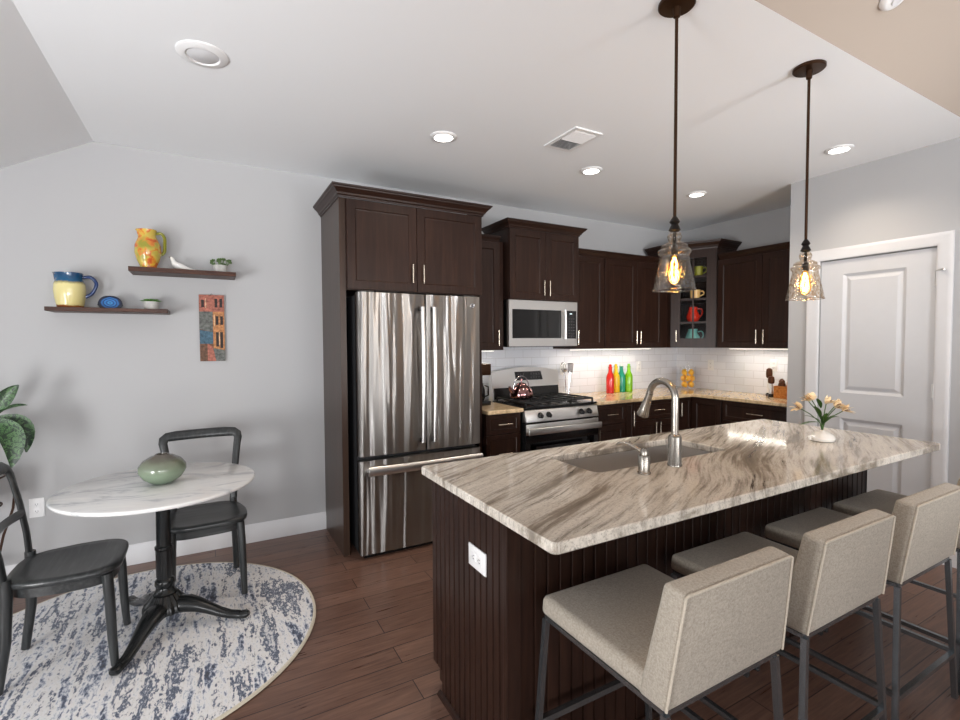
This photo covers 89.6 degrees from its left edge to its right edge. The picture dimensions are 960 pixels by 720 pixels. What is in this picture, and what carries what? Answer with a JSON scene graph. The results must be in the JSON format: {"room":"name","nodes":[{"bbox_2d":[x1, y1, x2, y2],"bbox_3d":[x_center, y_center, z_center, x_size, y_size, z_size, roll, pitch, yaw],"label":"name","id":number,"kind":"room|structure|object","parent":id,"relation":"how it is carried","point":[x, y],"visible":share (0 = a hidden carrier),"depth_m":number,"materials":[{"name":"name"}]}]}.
{"room":"kitchen","nodes":[
{"label":"kitchen","id":0,"kind":"room"},
{"bbox_2d":[0,0,92,167],"bbox_3d":[-2.571,-0.820,1.366,1.915,1.153,2.728,-1,2,-29],"label":"ceiling","id":1,"kind":"structure","parent":0,"point":[38,118],"depth_m":2.39,"materials":[{"name":"white paint"}]},
{"bbox_2d":[0,141,677,565],"bbox_3d":[-0.857,-0.101,3.978,7.420,2.800,0.120,-1,2,-29],"label":"wall","id":2,"kind":"structure","parent":0,"point":[99,392],"depth_m":3.20,"materials":[{"name":"grey paint"}]},
{"bbox_2d":[29,497,44,517],"bbox_3d":[-2.678,0.893,2.922,0.072,0.116,0.008,-1,2,-29],"label":"wall outlet","id":3,"kind":"object","parent":2,"relation":"attached to","point":[36,505],"visible":1,"depth_m":2.92,"materials":[{"name":"white plastic"}]},
{"bbox_2d":[33,502,39,506],"bbox_3d":[-2.676,0.872,2.919,0.030,0.030,0.002,-1,2,-29],"label":"receptacle","id":4,"kind":"object","parent":3,"relation":"attached to","point":[35,504],"depth_m":2.92,"materials":[{"name":"white plastic"}]},
{"bbox_2d":[34,508,39,513],"bbox_3d":[-2.676,0.914,2.920,0.030,0.030,0.002,-1,2,-29],"label":"receptacle","id":5,"kind":"object","parent":3,"relation":"attached to","point":[36,510],"depth_m":2.92,"materials":[{"name":"white plastic"}]},
{"bbox_2d":[44,306,169,314],"bbox_3d":[-2.274,-0.304,2.989,0.594,0.024,0.212,-1,2,-29],"label":"wall shelf","id":6,"kind":"object","parent":2,"relation":"attached to","point":[46,308],"visible":1,"depth_m":2.92,"materials":[{"name":"brown wood"}]},
{"bbox_2d":[52,271,97,306],"bbox_3d":[-2.422,-0.415,2.878,0.194,0.206,0.154,0,2,2],"label":"jug","id":7,"kind":"object","parent":6,"relation":"on","point":[69,288],"visible":0.94,"depth_m":2.83,"materials":[{"name":"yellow ceramic"}]},
{"bbox_2d":[97,296,122,307],"bbox_3d":[-2.274,-0.356,2.975,0.126,0.078,0.014,-1,2,-29],"label":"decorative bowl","id":8,"kind":"object","parent":6,"relation":"on","point":[105,301],"visible":0.91,"depth_m":2.97,"materials":[{"name":"blue ceramic"}]},
{"bbox_2d":[140,299,160,308],"bbox_3d":[-2.091,-0.354,3.077,0.122,0.067,0.123,-1,2,-29],"label":"potted succulent","id":9,"kind":"object","parent":6,"relation":"on","point":[147,303],"visible":0.95,"depth_m":3.04,"materials":[{"name":"ceramic"}]},
{"bbox_2d":[143,301,158,308],"bbox_3d":[-2.092,-0.346,3.077,0.086,0.050,0.086,-1,2,-29],"label":"pot","id":10,"kind":"object","parent":9,"relation":"on","point":[147,304],"depth_m":3.04,"materials":[{"name":"ceramic"}]},
{"bbox_2d":[5,511,325,574],"bbox_3d":[-2.570,1.279,2.991,3.165,0.132,0.015,-1,2,-29],"label":"baseboard","id":11,"kind":"structure","parent":2,"relation":"attached to","point":[144,552],"depth_m":3.43,"materials":[{"name":"white paint"}]},
{"bbox_2d":[128,266,235,279],"bbox_3d":[-1.933,-0.567,3.171,0.586,0.029,0.212,-1,2,-29],"label":"wall shelf","id":12,"kind":"object","parent":2,"relation":"attached to","point":[135,270],"visible":1,"depth_m":3.11,"materials":[{"name":"brown wood"}]},
{"bbox_2d":[134,228,166,267],"bbox_3d":[-2.101,-0.700,3.060,0.145,0.245,0.145,0,2,16],"label":"jug","id":13,"kind":"object","parent":12,"relation":"on","point":[147,248],"visible":0.92,"depth_m":3.02,"materials":[{"name":"yellow ceramic"}]},
{"bbox_2d":[170,257,194,269],"bbox_3d":[-1.930,-0.627,3.158,0.172,0.086,0.052,-1,2,-29],"label":"bird figurine","id":14,"kind":"object","parent":12,"relation":"on","point":[177,265],"visible":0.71,"depth_m":3.12,"materials":[{"name":"white ceramic"}]},
{"bbox_2d":[210,258,231,271],"bbox_3d":[-1.744,-0.636,3.258,0.131,0.100,0.123,-1,2,-29],"label":"potted succulent","id":15,"kind":"object","parent":12,"relation":"on","point":[221,266],"visible":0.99,"depth_m":3.23,"materials":[{"name":"concrete"}]},
{"bbox_2d":[213,265,227,271],"bbox_3d":[-1.750,-0.611,3.259,0.086,0.050,0.086,-1,2,-29],"label":"pot","id":16,"kind":"object","parent":15,"relation":"on","point":[223,268],"depth_m":3.23,"materials":[{"name":"ceramic"}]},
{"bbox_2d":[199,294,224,360],"bbox_3d":[-1.849,-0.225,3.338,0.152,0.464,0.021,-1,2,-29],"label":"painting","id":17,"kind":"object","parent":2,"relation":"attached to","point":[211,307],"visible":1,"depth_m":3.33,"materials":[{"name":"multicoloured paint"}]},
{"bbox_2d":[481,234,502,349],"bbox_3d":[-0.020,-0.561,4.148,0.360,0.950,0.368,-1,2,-29],"label":"upper cabinet","id":18,"kind":"object","parent":2,"relation":"attached to","point":[492,249],"visible":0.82,"depth_m":4.05,"materials":[{"name":"brown wood"}]},
{"bbox_2d":[482,217,586,301],"bbox_3d":[0.490,-0.855,4.375,0.857,0.659,0.452,-1,2,-29],"label":"upper cabinet","id":19,"kind":"object","parent":2,"relation":"attached to","point":[541,259],"visible":0.96,"depth_m":4.19,"materials":[{"name":"brown wood"}]},
{"bbox_2d":[503,299,576,346],"bbox_3d":[0.489,-0.322,4.400,0.742,0.402,0.415,-1,2,-29],"label":"microwave","id":20,"kind":"object","parent":2,"relation":"attached to","point":[526,323],"visible":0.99,"depth_m":4.24,"materials":[{"name":"silver metal"}]},
{"bbox_2d":[482,347,676,399],"bbox_3d":[1.000,0.096,4.946,2.977,0.484,0.011,-1,2,-29],"label":"backsplash","id":21,"kind":"structure","parent":2,"relation":"attached to","point":[590,367],"depth_m":5.01,"materials":[{"name":"white tile"}]},
{"bbox_2d":[560,363,565,374],"bbox_3d":[0.830,0.089,4.839,0.072,0.116,0.008,-1,2,-29],"label":"wall outlet","id":22,"kind":"object","parent":21,"relation":"attached to","point":[561,366],"visible":0.59,"depth_m":4.83,"materials":[{"name":"white plastic"}]},
{"bbox_2d":[636,361,640,371],"bbox_3d":[1.759,0.070,5.357,0.072,0.116,0.008,-1,2,-29],"label":"wall outlet","id":23,"kind":"object","parent":21,"relation":"attached to","point":[638,363],"visible":1,"depth_m":5.35,"materials":[{"name":"white plastic"}]},
{"bbox_2d":[553,248,607,348],"bbox_3d":[0.970,-0.573,4.696,0.378,0.925,0.376,-1,2,-29],"label":"upper cabinet","id":24,"kind":"object","parent":2,"relation":"attached to","point":[590,306],"visible":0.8,"depth_m":4.59,"materials":[{"name":"brown wood"}]},
{"bbox_2d":[603,252,671,348],"bbox_3d":[1.532,-0.588,5.009,0.906,0.925,0.376,-1,2,-29],"label":"upper cabinet","id":25,"kind":"object","parent":2,"relation":"attached to","point":[635,286],"visible":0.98,"depth_m":4.86,"materials":[{"name":"brown wood"}]},
{"bbox_2d":[569,348,650,349],"bbox_3d":[1.337,-0.112,4.890,1.100,0.010,0.024,-1,2,-29],"label":"light","id":26,"kind":"object","parent":25,"relation":"attached to","point":[604,348],"visible":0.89,"depth_m":4.85,"materials":[{"name":"white plastic"}]},
{"bbox_2d":[12,0,959,232],"bbox_3d":[0.666,-1.429,3.152,5.505,0.100,2.728,-1,2,-29],"label":"ceiling","id":27,"kind":"structure","parent":0,"point":[357,91],"depth_m":2.49,"materials":[{"name":"white paint"}]},
{"bbox_2d":[175,40,228,67],"bbox_3d":[-1.207,-1.324,2.104,0.204,0.012,0.204,-1,2,-29],"label":"recessed light","id":28,"kind":"object","parent":27,"relation":"in","point":[203,54],"visible":1,"depth_m":2.09,"materials":[{"name":"white plastic"}]},
{"bbox_2d":[430,131,456,142],"bbox_3d":[-0.223,-1.361,2.957,0.160,0.011,0.160,-1,2,-29],"label":"recessed light","id":29,"kind":"object","parent":27,"relation":"in","point":[438,136],"visible":1,"depth_m":2.95,"materials":[{"name":"white plastic"}]},
{"bbox_2d":[544,126,602,152],"bbox_3d":[0.575,-1.367,3.010,0.210,0.012,0.310,-1,2,-29],"label":"ceiling vent","id":30,"kind":"object","parent":27,"relation":"in","point":[576,137],"visible":1,"depth_m":2.99,"materials":[{"name":"white plastic"}]},
{"bbox_2d":[580,166,601,174],"bbox_3d":[0.818,-1.388,3.554,0.160,0.011,0.160,-1,2,-29],"label":"recessed light","id":31,"kind":"object","parent":27,"relation":"in","point":[593,170],"visible":1,"depth_m":3.54,"materials":[{"name":"white plastic"}]},
{"bbox_2d":[658,0,695,280],"bbox_3d":[0.736,-0.796,1.820,0.158,1.064,0.158,-1,2,-29],"label":"pendant lamp","id":32,"kind":"object","parent":27,"relation":"hanging from","point":[674,9],"visible":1,"depth_m":1.81,"materials":[{"name":"brown metal"}]},
{"bbox_2d":[669,216,680,255],"bbox_3d":[0.737,-0.469,1.832,0.044,0.149,0.044,-1,2,-29],"label":"socket","id":33,"kind":"object","parent":32,"relation":"attached to","point":[674,222],"depth_m":1.82,"materials":[{"name":"brown metal"}]},
{"bbox_2d":[687,191,706,197],"bbox_3d":[1.855,-1.415,4.138,0.160,0.011,0.160,-1,2,-29],"label":"recessed light","id":34,"kind":"object","parent":27,"relation":"in","point":[697,193],"visible":1,"depth_m":4.13,"materials":[{"name":"white plastic"}]},
{"bbox_2d":[792,59,826,291],"bbox_3d":[1.520,-0.816,2.248,0.158,1.064,0.158,-1,2,-29],"label":"pendant lamp","id":35,"kind":"object","parent":27,"relation":"hanging from","point":[807,69],"visible":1,"depth_m":2.24,"materials":[{"name":"brown metal"}]},
{"bbox_2d":[800,239,810,271],"bbox_3d":[1.522,-0.489,2.260,0.044,0.149,0.044,-1,2,-29],"label":"socket","id":36,"kind":"object","parent":35,"relation":"attached to","point":[805,248],"depth_m":2.25,"materials":[{"name":"brown metal"}]},
{"bbox_2d":[824,144,853,154],"bbox_3d":[2.362,-1.382,3.181,0.160,0.011,0.160,-1,2,-29],"label":"recessed light","id":37,"kind":"object","parent":27,"relation":"in","point":[838,149],"visible":1,"depth_m":3.18,"materials":[{"name":"white plastic"}]},
{"bbox_2d":[13,529,959,719],"bbox_3d":[1.233,1.456,0.299,7.420,0.060,8.673,-1,2,-29],"label":"floor","id":38,"kind":"structure","parent":0,"point":[367,654],"depth_m":2.23,"materials":[{"name":"brown wood"}]},
{"bbox_2d":[0,474,14,550],"bbox_3d":[-2.733,0.986,2.587,0.317,0.742,0.317,-1,2,-29],"label":"plant stand","id":39,"kind":"object","parent":38,"relation":"on","point":[4,475],"visible":0.38,"depth_m":2.73,"materials":[{"name":"brown metal"}]},
{"bbox_2d":[0,385,34,467],"bbox_3d":[-2.675,0.454,2.486,0.415,0.701,0.468,1,2,21],"label":"potted plant","id":40,"kind":"object","parent":39,"relation":"on","point":[17,432],"visible":1,"depth_m":2.57,"materials":[{"name":"green plant"}]},
{"bbox_2d":[0,562,315,719],"bbox_3d":[-1.676,1.358,2.330,1.680,0.012,1.680,-1,2,-29],"label":"rug","id":41,"kind":"object","parent":38,"relation":"on","point":[192,665],"visible":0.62,"depth_m":2.24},
{"bbox_2d":[0,462,130,695],"bbox_3d":[-1.911,0.910,2.178,0.518,0.893,0.448,-1,2,-29],"label":"dining chair","id":42,"kind":"object","parent":41,"relation":"on","point":[80,566],"visible":0.99,"depth_m":2.14,"materials":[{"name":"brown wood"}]},
{"bbox_2d":[46,462,254,675],"bbox_3d":[-1.597,0.979,2.436,0.856,0.728,0.856,-1,2,-29],"label":"bistro table","id":43,"kind":"object","parent":41,"relation":"on","point":[123,493],"visible":0.94,"depth_m":2.37,"materials":[{"name":"white stone"}]},
{"bbox_2d":[137,452,186,484],"bbox_3d":[-1.588,0.541,2.418,0.208,0.147,0.208,-1,2,-29],"label":"vase","id":44,"kind":"object","parent":43,"relation":"on","point":[162,468],"visible":1,"depth_m":2.35,"materials":[{"name":"green ceramic"}]},
{"bbox_2d":[158,427,247,593],"bbox_3d":[-1.616,0.884,2.842,0.448,0.893,0.518,-2,2,-32],"label":"dining chair","id":45,"kind":"object","parent":41,"relation":"on","point":[213,518],"visible":0.66,"depth_m":2.80,"materials":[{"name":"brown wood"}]},
{"bbox_2d":[313,181,492,556],"bbox_3d":[-0.576,0.073,3.695,1.188,2.470,0.656,-1,2,-29],"label":"tall cabinet","id":46,"kind":"object","parent":38,"relation":"on","point":[369,245],"visible":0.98,"depth_m":3.40,"materials":[{"name":"brown wood"}]},
{"bbox_2d":[346,290,482,557],"bbox_3d":[-0.533,0.419,3.626,0.905,1.784,0.736,-1,2,-29],"label":"refrigerator","id":47,"kind":"object","parent":38,"relation":"on","point":[413,360],"visible":0.91,"depth_m":3.31,"materials":[{"name":"grey metal"}]},
{"bbox_2d":[482,412,519,456],"bbox_3d":[0.043,0.850,4.061,0.322,0.884,0.662,-1,2,-29],"label":"base cabinet","id":48,"kind":"object","parent":38,"relation":"on","point":[500,432],"visible":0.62,"depth_m":3.78,"materials":[{"name":"brown wood"}]},
{"bbox_2d":[482,402,523,414],"bbox_3d":[0.044,0.392,4.039,0.324,0.030,0.654,-1,2,-29],"label":"countertop","id":49,"kind":"structure","parent":48,"relation":"on","point":[494,408],"depth_m":3.81,"materials":[{"name":"beige stone"}]},
{"bbox_2d":[482,363,490,405],"bbox_3d":[-0.031,0.202,4.081,0.164,0.345,0.222,-1,2,-29],"label":"coffee maker","id":50,"kind":"object","parent":49,"relation":"on","point":[486,368],"visible":0.33,"depth_m":4.01,"materials":[{"name":"black plastic"}]},
{"bbox_2d":[489,367,601,451],"bbox_3d":[0.562,0.678,4.251,0.758,1.210,0.644,-1,2,-29],"label":"range","id":51,"kind":"object","parent":38,"relation":"on","point":[551,418],"visible":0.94,"depth_m":4.09,"materials":[{"name":"silver metal"}]},
{"bbox_2d":[508,376,532,398],"bbox_3d":[0.351,0.230,4.135,0.206,0.195,0.204,0,2,8],"label":"kettle","id":52,"kind":"object","parent":51,"relation":"on","point":[520,390],"visible":1,"depth_m":4.07,"materials":[{"name":"metal"}]},
{"bbox_2d":[492,393,596,409],"bbox_3d":[0.562,0.351,4.236,0.754,0.053,0.510,-1,2,-29],"label":"cooktop","id":53,"kind":"object","parent":51,"relation":"in","point":[539,401],"depth_m":4.12,"materials":[{"name":"metal"}]},
{"bbox_2d":[596,403,625,441],"bbox_3d":[1.029,0.825,4.612,0.380,0.884,0.662,-1,2,-29],"label":"base cabinet","id":54,"kind":"object","parent":38,"relation":"on","point":[612,416],"visible":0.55,"depth_m":4.35,"materials":[{"name":"brown wood"}]},
{"bbox_2d":[625,402,634,437],"bbox_3d":[1.240,0.820,4.729,0.098,0.884,0.662,-1,2,-29],"label":"base cabinet","id":55,"kind":"object","parent":38,"relation":"on","point":[630,413],"visible":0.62,"depth_m":4.46,"materials":[{"name":"brown wood"}]},
{"bbox_2d":[432,470,866,719],"bbox_3d":[0.957,0.905,2.356,2.366,0.891,0.633,-1,2,-29],"label":"kitchen island","id":56,"kind":"object","parent":38,"relation":"on","point":[487,630],"visible":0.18,"depth_m":1.72,"materials":[{"name":"brown wood"}]},
{"bbox_2d":[469,542,486,576],"bbox_3d":[-0.010,0.690,1.677,0.008,0.078,0.122,-1,2,-29],"label":"wall outlet","id":57,"kind":"object","parent":56,"relation":"attached to","point":[477,558],"visible":1,"depth_m":1.67,"materials":[{"name":"white plastic"}]},
{"bbox_2d":[471,551,475,562],"bbox_3d":[-0.022,0.690,1.694,0.002,0.030,0.030,-1,2,-29],"label":"receptacle","id":58,"kind":"object","parent":57,"relation":"attached to","point":[473,553],"depth_m":1.69,"materials":[{"name":"white plastic"}]},
{"bbox_2d":[477,556,481,567],"bbox_3d":[-0.002,0.691,1.657,0.002,0.030,0.030,-1,2,-29],"label":"receptacle","id":59,"kind":"object","parent":57,"relation":"attached to","point":[479,558],"depth_m":1.66,"materials":[{"name":"white plastic"}]},
{"bbox_2d":[422,419,940,554],"bbox_3d":[1.028,0.446,2.217,2.426,0.033,0.902,-1,2,-29],"label":"island countertop","id":60,"kind":"structure","parent":56,"relation":"on","point":[560,507],"depth_m":1.84,"materials":[{"name":"beige stone"}]},
{"bbox_2d":[616,441,650,474],"bbox_3d":[0.613,0.383,1.919,0.052,0.116,0.140,-2,3,-39],"label":"soap dispenser","id":61,"kind":"object","parent":60,"relation":"on","point":[643,458],"visible":1,"depth_m":1.87,"materials":[{"name":"silver metal"}]},
{"bbox_2d":[562,445,710,471],"bbox_3d":[0.743,0.580,2.242,0.885,0.232,0.375,-1,2,-29],"label":"sink","id":62,"kind":"object","parent":60,"relation":"in","point":[627,459],"visible":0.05,"depth_m":2.41,"materials":[{"name":"silver metal"}]},
{"bbox_2d":[637,378,681,466],"bbox_3d":[0.765,0.255,2.074,0.060,0.360,0.229,-1,2,-29],"label":"faucet","id":63,"kind":"object","parent":60,"relation":"on","point":[674,439],"visible":1,"depth_m":1.99,"materials":[{"name":"silver metal"}]},
{"bbox_2d":[808,430,835,442],"bbox_3d":[1.755,0.388,2.484,0.120,0.054,0.118,1,3,33],"label":"bud vase","id":64,"kind":"object","parent":60,"relation":"on","point":[819,436],"visible":1,"depth_m":2.45,"materials":[{"name":"white ceramic"}]},
{"bbox_2d":[790,392,855,429],"bbox_3d":[1.746,0.261,2.472,0.293,0.199,0.102,0,2,4],"label":"bunch","id":65,"kind":"object","parent":64,"relation":"on","point":[810,396],"visible":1,"depth_m":2.48,"materials":[{"name":"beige plant"}]},
{"bbox_2d":[633,399,670,436],"bbox_3d":[1.546,0.812,4.900,0.600,0.884,0.662,-1,2,-29],"label":"base cabinet","id":66,"kind":"object","parent":38,"relation":"on","point":[659,419],"visible":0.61,"depth_m":4.62,"materials":[{"name":"brown wood"}]},
{"bbox_2d":[535,546,793,719],"bbox_3d":[0.521,0.948,1.425,0.549,0.879,0.528,-1,2,-29],"label":"bar stool","id":67,"kind":"object","parent":38,"relation":"on","point":[673,643],"visible":1,"depth_m":1.24,"materials":[{"name":"fabric"}]},
{"bbox_2d":[679,397,722,429],"bbox_3d":[2.212,0.802,5.092,0.746,0.884,0.950,-1,2,-29],"label":"base cabinet","id":68,"kind":"object","parent":38,"relation":"on","point":[694,412],"visible":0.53,"depth_m":4.79,"materials":[{"name":"brown wood"}]},
{"bbox_2d":[573,386,786,406],"bbox_3d":[1.896,0.365,4.527,1.831,0.030,1.605,-1,2,-29],"label":"countertop","id":69,"kind":"structure","parent":68,"relation":"on","point":[660,393],"depth_m":4.66,"materials":[{"name":"beige stone"}]},
{"bbox_2d":[606,364,613,392],"bbox_3d":[1.324,0.189,4.916,0.080,0.297,0.079,-1,2,-29],"label":"glass bottle","id":70,"kind":"object","parent":69,"relation":"on","point":[610,377],"visible":1,"depth_m":4.89,"materials":[{"name":"red glass"}]},
{"bbox_2d":[613,364,619,392],"bbox_3d":[1.403,0.185,4.995,0.080,0.297,0.079,-1,2,-29],"label":"glass bottle","id":71,"kind":"object","parent":69,"relation":"on","point":[615,373],"visible":0.9,"depth_m":4.96,"materials":[{"name":"yellow glass"}]},
{"bbox_2d":[619,363,624,391],"bbox_3d":[1.475,0.183,5.046,0.080,0.297,0.079,-1,2,-29],"label":"glass bottle","id":72,"kind":"object","parent":69,"relation":"on","point":[621,373],"visible":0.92,"depth_m":5.01,"materials":[{"name":"teal glass"}]},
{"bbox_2d":[625,364,632,391],"bbox_3d":[1.555,0.182,5.056,0.080,0.297,0.079,-1,2,-29],"label":"glass bottle","id":73,"kind":"object","parent":69,"relation":"on","point":[628,376],"visible":0.97,"depth_m":5.03,"materials":[{"name":"green glass"}]},
{"bbox_2d":[766,368,772,395],"bbox_3d":[2.747,0.209,4.594,0.056,0.265,0.055,-1,2,-29],"label":"pepper mill","id":74,"kind":"object","parent":69,"relation":"on","point":[769,372],"visible":0.53,"depth_m":4.58,"materials":[{"name":"brown wood"}]},
{"bbox_2d":[768,376,774,396],"bbox_3d":[2.715,0.248,4.509,0.056,0.195,0.055,-1,2,-29],"label":"pepper mill","id":75,"kind":"object","parent":69,"relation":"on","point":[771,380],"visible":0.94,"depth_m":4.50,"materials":[{"name":"brown wood"}]},
{"bbox_2d":[773,385,786,398],"bbox_3d":[2.809,0.293,4.425,0.160,0.110,0.150,-1,2,-29],"label":"wooden box","id":76,"kind":"object","parent":69,"relation":"on","point":[779,391],"visible":0.44,"depth_m":4.40,"materials":[{"name":"brown wood"}]},
{"bbox_2d":[778,379,785,386],"bbox_3d":[2.774,0.253,4.444,0.060,0.165,0.059,-1,2,-29],"label":"jar","id":77,"kind":"object","parent":76,"relation":"in","point":[781,381],"visible":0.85,"depth_m":4.42,"materials":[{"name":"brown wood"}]},
{"bbox_3d":[0.846,0.304,4.722,0.066,0.085,0.066,-1,2,-29],"label":"glass","id":78,"kind":"object","parent":69,"relation":"on","visible":0},
{"bbox_2d":[561,362,566,392],"bbox_3d":[0.811,0.181,4.699,0.055,0.322,0.050,1,2,31],"label":"whisk","id":79,"kind":"object","parent":78,"relation":"in","point":[562,362],"visible":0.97,"depth_m":4.70,"materials":[{"name":"silver metal"}]},
{"bbox_2d":[567,363,572,393],"bbox_3d":[0.884,0.185,4.729,0.075,0.310,0.009,-2,3,-34],"label":"spatula","id":80,"kind":"object","parent":78,"relation":"in","point":[570,365],"visible":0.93,"depth_m":4.72,"materials":[{"name":"silver metal"}]},
{"bbox_2d":[722,400,786,423],"bbox_3d":[2.676,0.824,4.432,0.580,0.884,0.652,-1,2,-29],"label":"base cabinet","id":81,"kind":"object","parent":38,"relation":"on","point":[732,411],"visible":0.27,"depth_m":4.35,"materials":[{"name":"brown wood"}]},
{"bbox_2d":[659,509,895,719],"bbox_3d":[1.040,0.934,1.714,0.549,0.879,0.528,-1,2,-29],"label":"bar stool","id":82,"kind":"object","parent":38,"relation":"on","point":[840,568],"visible":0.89,"depth_m":1.50,"materials":[{"name":"fabric"}]},
{"bbox_2d":[754,483,959,719],"bbox_3d":[1.564,0.921,2.006,0.549,0.879,0.528,-1,2,-29],"label":"bar stool","id":83,"kind":"object","parent":38,"relation":"on","point":[927,523],"visible":0.78,"depth_m":1.79,"materials":[{"name":"fabric"}]},
{"bbox_2d":[823,478,959,695],"bbox_3d":[2.063,0.908,2.284,0.549,0.879,0.528,-1,2,-29],"label":"bar stool","id":84,"kind":"object","parent":38,"relation":"on","point":[882,500],"visible":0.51,"depth_m":2.31,"materials":[{"name":"fabric"}]},
{"bbox_2d":[678,206,790,392],"bbox_3d":[2.755,-0.106,4.997,0.120,2.700,1.622,-1,2,-29],"label":"wall","id":85,"kind":"structure","parent":0,"point":[771,227],"depth_m":4.86,"materials":[{"name":"grey paint"}]},
{"bbox_2d":[645,238,741,347],"bbox_3d":[2.230,-0.672,5.143,0.597,1.077,0.789,-1,2,-29],"label":"upper cabinet","id":86,"kind":"object","parent":85,"relation":"attached to","point":[704,253],"visible":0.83,"depth_m":5.03,"materials":[{"name":"brown wood"}]},
{"bbox_2d":[680,299,705,304],"bbox_3d":[2.247,-0.631,5.193,0.472,0.014,0.673,-1,2,-29],"label":"shelf","id":87,"kind":"object","parent":86,"relation":"attached to","point":[696,301],"depth_m":5.28,"materials":[{"name":"brown wood"}]},
{"bbox_2d":[680,323,705,324],"bbox_3d":[2.248,-0.392,5.202,0.472,0.014,0.673,-1,2,-29],"label":"shelf","id":88,"kind":"object","parent":86,"relation":"attached to","point":[680,323],"depth_m":5.17,"materials":[{"name":"brown wood"}]},
{"bbox_2d":[681,276,706,283],"bbox_3d":[2.246,-0.861,5.185,0.472,0.014,0.673,-1,2,-29],"label":"shelf","id":89,"kind":"object","parent":86,"relation":"attached to","point":[688,280],"depth_m":5.20,"materials":[{"name":"brown wood"}]},
{"bbox_2d":[686,307,702,321],"bbox_3d":[2.241,-0.475,5.076,0.139,0.160,0.131,-1,2,-10],"label":"jug","id":90,"kind":"object","parent":86,"relation":"on","point":[697,315],"visible":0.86,"depth_m":5.04,"materials":[{"name":"red ceramic"}]},
{"bbox_2d":[685,329,703,337],"bbox_3d":[2.242,-0.238,5.085,0.155,0.176,0.147,-1,2,-10],"label":"jug","id":91,"kind":"object","parent":86,"relation":"on","point":[689,333],"visible":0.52,"depth_m":5.04,"materials":[{"name":"teal ceramic"}]},
{"bbox_2d":[690,290,704,297],"bbox_3d":[2.256,-0.681,5.040,0.127,0.094,0.101,0,2,0],"label":"mug","id":92,"kind":"object","parent":86,"relation":"on","point":[696,292],"visible":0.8,"depth_m":5.00,"materials":[{"name":"beige ceramic"}]},
{"bbox_2d":[694,266,706,275],"bbox_3d":[2.284,-0.915,5.005,0.128,0.105,0.087,1,2,32],"label":"mug","id":93,"kind":"object","parent":86,"relation":"on","point":[698,270],"visible":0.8,"depth_m":4.98,"materials":[{"name":"green ceramic"}]},
{"bbox_2d":[676,348,787,393],"bbox_3d":[2.697,0.101,4.972,0.011,0.456,1.619,-1,2,-29],"label":"backsplash","id":94,"kind":"structure","parent":85,"relation":"attached to","point":[739,370],"depth_m":5.06,"materials":[{"name":"white tile"}]},
{"bbox_2d":[708,360,713,369],"bbox_3d":[2.516,0.055,5.274,0.008,0.116,0.072,-1,2,-29],"label":"wall outlet","id":95,"kind":"object","parent":94,"relation":"attached to","point":[710,362],"visible":1,"depth_m":5.27,"materials":[{"name":"white plastic"}]},
{"bbox_2d":[770,359,777,370],"bbox_3d":[2.845,0.050,4.683,0.008,0.116,0.072,-1,2,-29],"label":"wall outlet","id":96,"kind":"object","parent":94,"relation":"attached to","point":[773,362],"visible":0.94,"depth_m":4.67,"materials":[{"name":"white plastic"}]},
{"bbox_2d":[717,241,789,347],"bbox_3d":[2.712,-0.576,4.530,0.383,0.925,0.871,-1,2,-29],"label":"upper cabinet","id":97,"kind":"object","parent":85,"relation":"attached to","point":[753,309],"visible":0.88,"depth_m":4.51,"materials":[{"name":"brown wood"}]},
{"bbox_2d":[728,348,787,348],"bbox_3d":[2.710,-0.107,4.563,0.024,0.010,0.770,-1,2,-29],"label":"light","id":98,"kind":"object","parent":97,"relation":"attached to","point":[728,348],"visible":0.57,"depth_m":4.63,"materials":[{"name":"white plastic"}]},
{"bbox_2d":[755,0,959,116],"bbox_3d":[1.053,-1.982,0.466,7.420,1.400,2.305,-1,2,-29],"label":"ceiling","id":99,"kind":"structure","parent":0,"point":[915,43],"depth_m":2.09,"materials":[{"name":"beige paint"}]},
{"bbox_2d":[879,0,903,10],"bbox_3d":[1.639,-1.435,1.915,0.100,0.064,0.091,-1,2,-25],"label":"smoke detector","id":100,"kind":"object","parent":99,"relation":"attached to","point":[884,5],"visible":1,"depth_m":1.92,"materials":[{"name":"white plastic"}]},
{"bbox_2d":[787,137,959,484],"bbox_3d":[3.121,-0.058,3.640,0.804,2.700,1.106,-1,2,-29],"label":"wall","id":101,"kind":"structure","parent":0,"point":[916,192],"depth_m":3.38,"materials":[{"name":"grey paint"}]},
{"bbox_2d":[804,230,955,564],"bbox_3d":[2.769,0.238,3.436,0.020,2.128,0.851,-1,2,-29],"label":"door frame","id":102,"kind":"structure","parent":101,"relation":"attached to","point":[944,241],"depth_m":3.12,"materials":[{"name":"white paint"}]},
{"bbox_2d":[818,247,945,495],"bbox_3d":[2.793,0.279,3.417,0.093,2.031,0.735,-1,2,-29],"label":"door","id":103,"kind":"structure","parent":101,"relation":"in","point":[877,323],"depth_m":3.38,"materials":[{"name":"white paint"}]},
{"bbox_3d":[4.469,-0.598,0.472,0.100,4.000,5.705,-1,2,-29],"label":"wall","id":104,"kind":"structure","parent":0,"visible":0},
{"bbox_2d":[949,552,956,568],"bbox_3d":[4.399,1.334,0.566,0.015,0.132,5.822,-1,2,-29],"label":"baseboard","id":105,"kind":"structure","parent":104,"relation":"attached to","point":[953,557],"depth_m":3.06,"materials":[{"name":"white paint"}]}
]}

